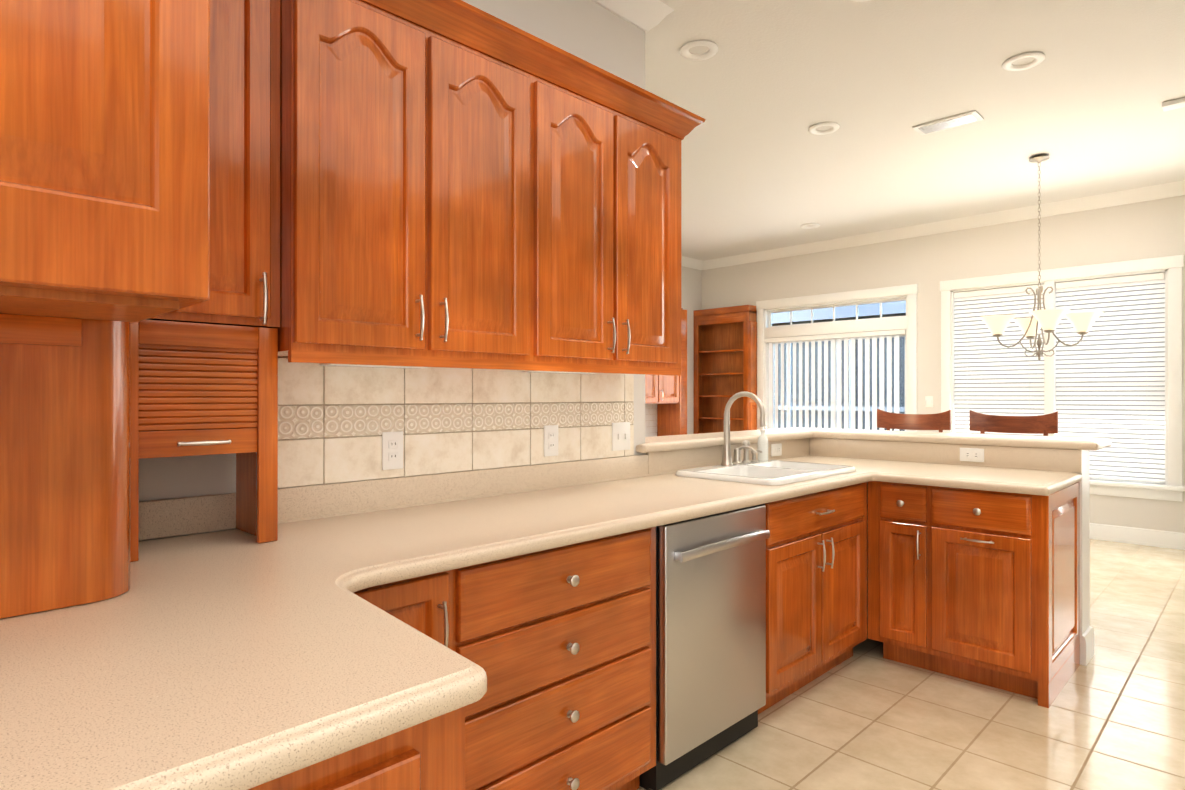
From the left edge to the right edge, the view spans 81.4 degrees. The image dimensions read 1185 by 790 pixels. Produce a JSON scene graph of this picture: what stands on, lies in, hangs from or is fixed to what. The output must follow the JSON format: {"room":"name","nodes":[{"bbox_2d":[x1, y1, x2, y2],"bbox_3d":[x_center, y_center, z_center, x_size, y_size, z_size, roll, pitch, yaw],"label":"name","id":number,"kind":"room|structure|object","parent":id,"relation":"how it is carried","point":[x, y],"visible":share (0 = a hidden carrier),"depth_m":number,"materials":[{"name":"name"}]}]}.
{"room":"kitchen","nodes":[
{"label":"kitchen","id":0,"kind":"room"},
{"bbox_2d":[139,0,1184,541],"bbox_3d":[0.294,-0.243,2.035,8.750,3.050,12.140,0,0,45],"label":"wall","id":1,"kind":"structure","parent":0,"point":[597,34],"depth_m":6.25,"materials":[{"name":"white paint"}]},
{"bbox_2d":[0,0,209,618],"bbox_3d":[-1.373,-0.487,0.879,0.899,1.704,1.350,0,0,45],"label":"wall cabinet","id":2,"kind":"object","parent":1,"relation":"attached to","point":[104,175],"visible":1,"depth_m":1.01,"materials":[{"name":"brown wood"}]},
{"bbox_2d":[146,0,279,327],"bbox_3d":[-0.982,-0.611,1.685,0.323,0.884,0.343,0,0,45],"label":"upper cabinet","id":3,"kind":"object","parent":1,"relation":"attached to","point":[244,162],"visible":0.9,"depth_m":1.66,"materials":[{"name":"brown wood"}]},
{"bbox_2d":[382,431,402,469],"bbox_3d":[-0.648,0.180,2.235,0.009,0.122,0.074,0,0,45],"label":"electrical outlet plate","id":4,"kind":"object","parent":1,"relation":"attached to","point":[392,450],"depth_m":2.23,"materials":[{"name":"white plastic"}]},
{"bbox_2d":[277,0,540,367],"bbox_3d":[-0.582,-0.616,2.069,0.352,1.013,0.762,0,0,45],"label":"upper cabinet","id":5,"kind":"object","parent":1,"relation":"attached to","point":[463,184],"depth_m":1.90,"materials":[{"name":"brown wood"}]},
{"bbox_2d":[278,357,633,487],"bbox_3d":[-0.397,0.081,2.502,0.009,0.378,1.648,0,0,45],"label":"tile backsplash","id":6,"kind":"structure","parent":1,"relation":"attached to","point":[334,423],"depth_m":2.36,"materials":[{"name":"beige tile"}]},
{"bbox_2d":[544,425,557,456],"bbox_3d":[-0.163,0.181,2.726,0.009,0.122,0.074,0,0,45],"label":"electrical outlet plate","id":7,"kind":"object","parent":1,"relation":"attached to","point":[550,431],"depth_m":2.72,"materials":[{"name":"white plastic"}]},
{"bbox_2d":[501,44,688,371],"bbox_3d":[-0.031,-0.615,2.626,0.352,1.013,0.804,0,0,45],"label":"upper cabinet","id":8,"kind":"object","parent":1,"relation":"attached to","point":[611,150],"depth_m":2.46,"materials":[{"name":"brown wood"}]},
{"bbox_2d":[612,422,629,450],"bbox_3d":[0.130,0.181,3.016,0.016,0.122,0.116,0,0,45],"label":"light switch plate","id":9,"kind":"object","parent":1,"relation":"attached to","point":[621,430],"depth_m":3.02,"materials":[{"name":"white plastic"}]},
{"bbox_2d":[592,0,673,32],"bbox_3d":[-2.022,-1.720,0.800,0.095,0.100,6.725,0,0,45],"label":"crown molding","id":10,"kind":"structure","parent":1,"relation":"attached to","point":[646,16],"depth_m":3.07,"materials":[{"name":"white"}]},
{"bbox_2d":[681,256,703,269],"bbox_3d":[-2.645,-1.714,4.949,0.095,0.100,11.750,0,0,45],"label":"crown molding","id":11,"kind":"structure","parent":1,"relation":"attached to","point":[685,261],"depth_m":8.93,"materials":[{"name":"white"}]},
{"bbox_2d":[771,443,781,456],"bbox_3d":[1.054,0.314,3.942,0.009,0.070,0.115,0,0,45],"label":"electrical outlet plate","id":12,"kind":"object","parent":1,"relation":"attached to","point":[776,449],"depth_m":3.94,"materials":[{"name":"white plastic"}]},
{"bbox_2d":[756,284,917,430],"bbox_3d":[2.774,0.063,7.937,1.920,2.452,0.169,0,0,45],"label":"window","id":13,"kind":"structure","parent":1,"relation":"in","point":[766,329],"depth_m":7.88,"materials":[{"name":"white"}]},
{"bbox_2d":[766,329,905,430],"bbox_3d":[2.748,0.287,7.910,1.670,1.965,0.067,0,0,45],"label":"vertical blind","id":14,"kind":"object","parent":13,"relation":"attached to","point":[852,336],"visible":0.67,"depth_m":7.85,"materials":[{"name":"white plastic"}]},
{"bbox_2d":[925,396,932,406],"bbox_3d":[3.486,0.068,7.135,0.079,0.115,0.016,0,0,45],"label":"light switch","id":15,"kind":"object","parent":1,"relation":"attached to","point":[928,399],"depth_m":7.14,"materials":[{"name":"white plastic"}]},
{"bbox_2d":[704,180,1184,269],"bbox_3d":[3.221,-1.713,6.420,6.134,0.100,1.410,0,0,45],"label":"crown molding","id":16,"kind":"structure","parent":1,"relation":"attached to","point":[1172,189],"depth_m":6.82,"materials":[{"name":"white wood"}]},
{"bbox_2d":[940,255,1184,501],"bbox_3d":[4.279,-0.139,6.429,1.920,2.052,0.198,0,0,45],"label":"window","id":17,"kind":"structure","parent":1,"relation":"in","point":[1172,488],"depth_m":6.04,"materials":[{"name":"white wood"}]},
{"bbox_2d":[954,272,1164,483],"bbox_3d":[4.275,-0.143,6.426,1.650,1.790,0.058,0,0,45],"label":"window blind","id":18,"kind":"object","parent":17,"relation":"attached to","point":[1110,375],"visible":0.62,"depth_m":6.21,"materials":[{"name":"white plastic"}]},
{"bbox_2d":[1082,523,1184,665],"bbox_3d":[2.392,1.216,5.662,6.254,0.140,3.650,0,0,45],"label":"baseboard","id":19,"kind":"structure","parent":1,"relation":"attached to","point":[1150,537],"depth_m":5.87,"materials":[{"name":"white wood"}]},
{"bbox_2d":[637,539,1184,789],"bbox_3d":[0.329,1.342,2.147,8.860,0.120,12.350,0,0,45],"label":"floor","id":20,"kind":"structure","parent":0,"point":[866,716],"depth_m":2.69,"materials":[{"name":"tile"}]},
{"bbox_2d":[248,482,866,789],"bbox_3d":[-0.393,0.845,1.581,1.302,0.872,4.930,0,0,45],"label":"base cabinet","id":21,"kind":"object","parent":20,"relation":"on","point":[558,645],"depth_m":1.91,"materials":[{"name":"brown wood"}]},
{"bbox_2d":[0,438,1081,789],"bbox_3d":[-0.131,0.333,1.781,1.398,0.150,5.580,0,0,45],"label":"countertop","id":22,"kind":"structure","parent":21,"relation":"on","point":[228,658],"depth_m":1.16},
{"bbox_2d":[130,320,277,561],"bbox_3d":[-0.989,0.099,1.688,0.270,0.533,0.338,0,0,45],"label":"appliance garage","id":23,"kind":"object","parent":22,"relation":"on","point":[197,389],"visible":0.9,"depth_m":1.63,"materials":[{"name":"brown wood"}]},
{"bbox_2d":[721,392,765,465],"bbox_3d":[0.812,0.164,3.408,0.246,0.362,0.300,0,0,45],"label":"faucet","id":24,"kind":"object","parent":22,"relation":"on","point":[727,457],"visible":1,"depth_m":3.37,"materials":[{"name":"silver metal"}]},
{"bbox_2d":[676,460,855,484],"bbox_3d":[0.830,0.441,3.252,0.530,0.190,0.795,0,0,45],"label":"sink","id":25,"kind":"object","parent":22,"relation":"in","point":[773,472],"visible":0.48,"depth_m":3.24,"materials":[{"name":"white ceramic"}]},
{"bbox_2d":[758,425,767,460],"bbox_3d":[0.901,0.251,3.636,0.058,0.188,0.056,0,0,45],"label":"soap bottle","id":26,"kind":"object","parent":25,"relation":"on","point":[763,444],"visible":0.94,"depth_m":3.62,"materials":[{"name":"white plastic"}]},
{"bbox_2d":[645,308,686,436],"bbox_3d":[0.616,0.128,7.862,0.630,2.322,1.420,0,0,45],"label":"wet bar","id":27,"kind":"object","parent":20,"relation":"on","point":[665,405],"visible":0.29,"depth_m":8.28,"materials":[{"name":"brown wood"}]},
{"bbox_2d":[639,504,769,789],"bbox_3d":[0.248,0.848,2.593,0.678,0.870,0.612,0,0,45],"label":"dishwasher","id":28,"kind":"object","parent":20,"relation":"on","point":[710,635],"visible":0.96,"depth_m":2.34,"materials":[{"name":"silver metal"}]},
{"bbox_2d":[694,305,756,433],"bbox_3d":[1.688,0.092,8.792,0.842,2.397,0.181,0,0,45],"label":"bookcase","id":29,"kind":"object","parent":20,"relation":"on","point":[725,354],"visible":0.71,"depth_m":8.84,"materials":[{"name":"brown wood"}]},
{"bbox_2d":[877,409,950,431],"bbox_3d":[2.012,0.691,4.477,0.470,1.191,0.493,0,0,45],"label":"bar stool","id":30,"kind":"object","parent":20,"relation":"on","point":[940,422],"visible":0.27,"depth_m":4.64,"materials":[{"name":"brown wood"}]},
{"bbox_2d":[826,450,1089,664],"bbox_3d":[1.904,0.773,3.826,1.380,1.023,0.188,0,0,45],"label":"wall","id":31,"kind":"structure","parent":20,"relation":"on","point":[1084,555],"depth_m":3.33,"materials":[{"name":"white paint"}]},
{"bbox_2d":[636,427,1111,452],"bbox_3d":[1.310,0.239,3.408,1.765,0.040,1.998,0,0,45],"label":"bar ledge","id":32,"kind":"object","parent":31,"relation":"on","point":[670,442],"visible":0.9,"depth_m":3.63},
{"bbox_2d":[960,448,983,461],"bbox_3d":[1.975,0.312,3.586,0.115,0.070,0.009,0,0,45],"label":"electrical outlet plate","id":33,"kind":"object","parent":31,"relation":"attached to","point":[966,454],"depth_m":3.58,"materials":[{"name":"white plastic"}]},
{"bbox_2d":[868,481,1079,707],"bbox_3d":[1.808,0.848,3.291,0.747,0.872,0.697,0,0,45],"label":"base cabinet","id":34,"kind":"object","parent":20,"relation":"on","point":[980,586],"visible":0.98,"depth_m":3.04,"materials":[{"name":"brown wood"}]},
{"bbox_2d":[970,410,1057,435],"bbox_3d":[2.428,0.691,4.065,0.470,1.191,0.493,0,0,45],"label":"bar stool","id":35,"kind":"object","parent":20,"relation":"on","point":[1044,425],"visible":0.15,"depth_m":4.22,"materials":[{"name":"brown wood"}]},
{"bbox_2d":[645,0,1184,260],"bbox_3d":[0.329,-1.828,2.151,8.860,0.120,12.350,0,0,45],"label":"ceiling","id":36,"kind":"structure","parent":0,"point":[765,87],"depth_m":4.23,"materials":[{"name":"white paint"}]},
{"bbox_2d":[680,40,717,60],"bbox_3d":[0.544,-1.774,3.520,0.196,0.044,0.196,0,0,45],"label":"recessed light","id":37,"kind":"object","parent":36,"relation":"in","point":[685,53],"visible":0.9,"depth_m":3.51,"materials":[{"name":"white"}]},
{"bbox_2d":[800,223,819,228],"bbox_3d":[2.262,-1.770,7.151,0.196,0.044,0.196,0,0,45],"label":"recessed light","id":38,"kind":"object","parent":36,"relation":"in","point":[803,226],"visible":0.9,"depth_m":7.14,"materials":[{"name":"white"}]},
{"bbox_2d":[808,122,839,134],"bbox_3d":[1.528,-1.773,4.544,0.196,0.044,0.196,0,0,45],"label":"recessed light","id":39,"kind":"object","parent":36,"relation":"in","point":[834,128],"visible":0.83,"depth_m":4.53,"materials":[{"name":"white"}]},
{"bbox_2d":[912,110,983,134],"bbox_3d":[2.299,-1.757,4.457,0.380,0.016,0.180,0,0,45],"label":"ceiling vent","id":40,"kind":"object","parent":36,"relation":"in","point":[950,122],"visible":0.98,"depth_m":4.43,"materials":[{"name":"white metal"}]},
{"bbox_2d":[1002,52,1044,70],"bbox_3d":[2.275,-1.774,3.637,0.196,0.044,0.196,0,0,45],"label":"recessed light","id":41,"kind":"object","parent":36,"relation":"in","point":[1008,65],"visible":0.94,"depth_m":3.63,"materials":[{"name":"white"}]},
{"bbox_2d":[979,155,1102,360],"bbox_3d":[3.299,-1.006,5.084,0.622,1.512,0.622,0,0,-24],"label":"chandelier","id":42,"kind":"object","parent":36,"relation":"hanging from","point":[1047,320],"visible":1,"depth_m":5.07,"materials":[{"name":"silver metal"}]},
{"bbox_2d":[1162,97,1184,111],"bbox_3d":[3.517,-1.750,4.139,0.140,0.030,0.100,0,0,45],"label":"ceiling vent","id":43,"kind":"object","parent":36,"relation":"attached to","point":[1173,104],"visible":0.98,"depth_m":4.13,"materials":[{"name":"white metal"}]},
{"label":"outside","id":44,"kind":"structure","parent":0,"visible":0},
{"bbox_3d":[17.109,1.389,20.220,50.000,0.130,36.950,0,0,45],"label":"ground","id":45,"kind":"structure","parent":44,"visible":0},
{"bbox_2d":[772,301,905,325],"bbox_3d":[10.554,-1.786,19.638,10.500,6.220,10.000,0,0,45],"label":"house","id":46,"kind":"structure","parent":45,"relation":"on","point":[900,307],"depth_m":17.52,"materials":[{"name":"grey"}]},
{"bbox_2d":[778,337,904,430],"bbox_3d":[3.943,0.122,10.492,4.230,2.380,0.080,0,0,45],"label":"screen","id":47,"kind":"object","parent":45,"relation":"on","point":[901,376],"depth_m":10.59,"materials":[{"name":"grey"}]}
]}

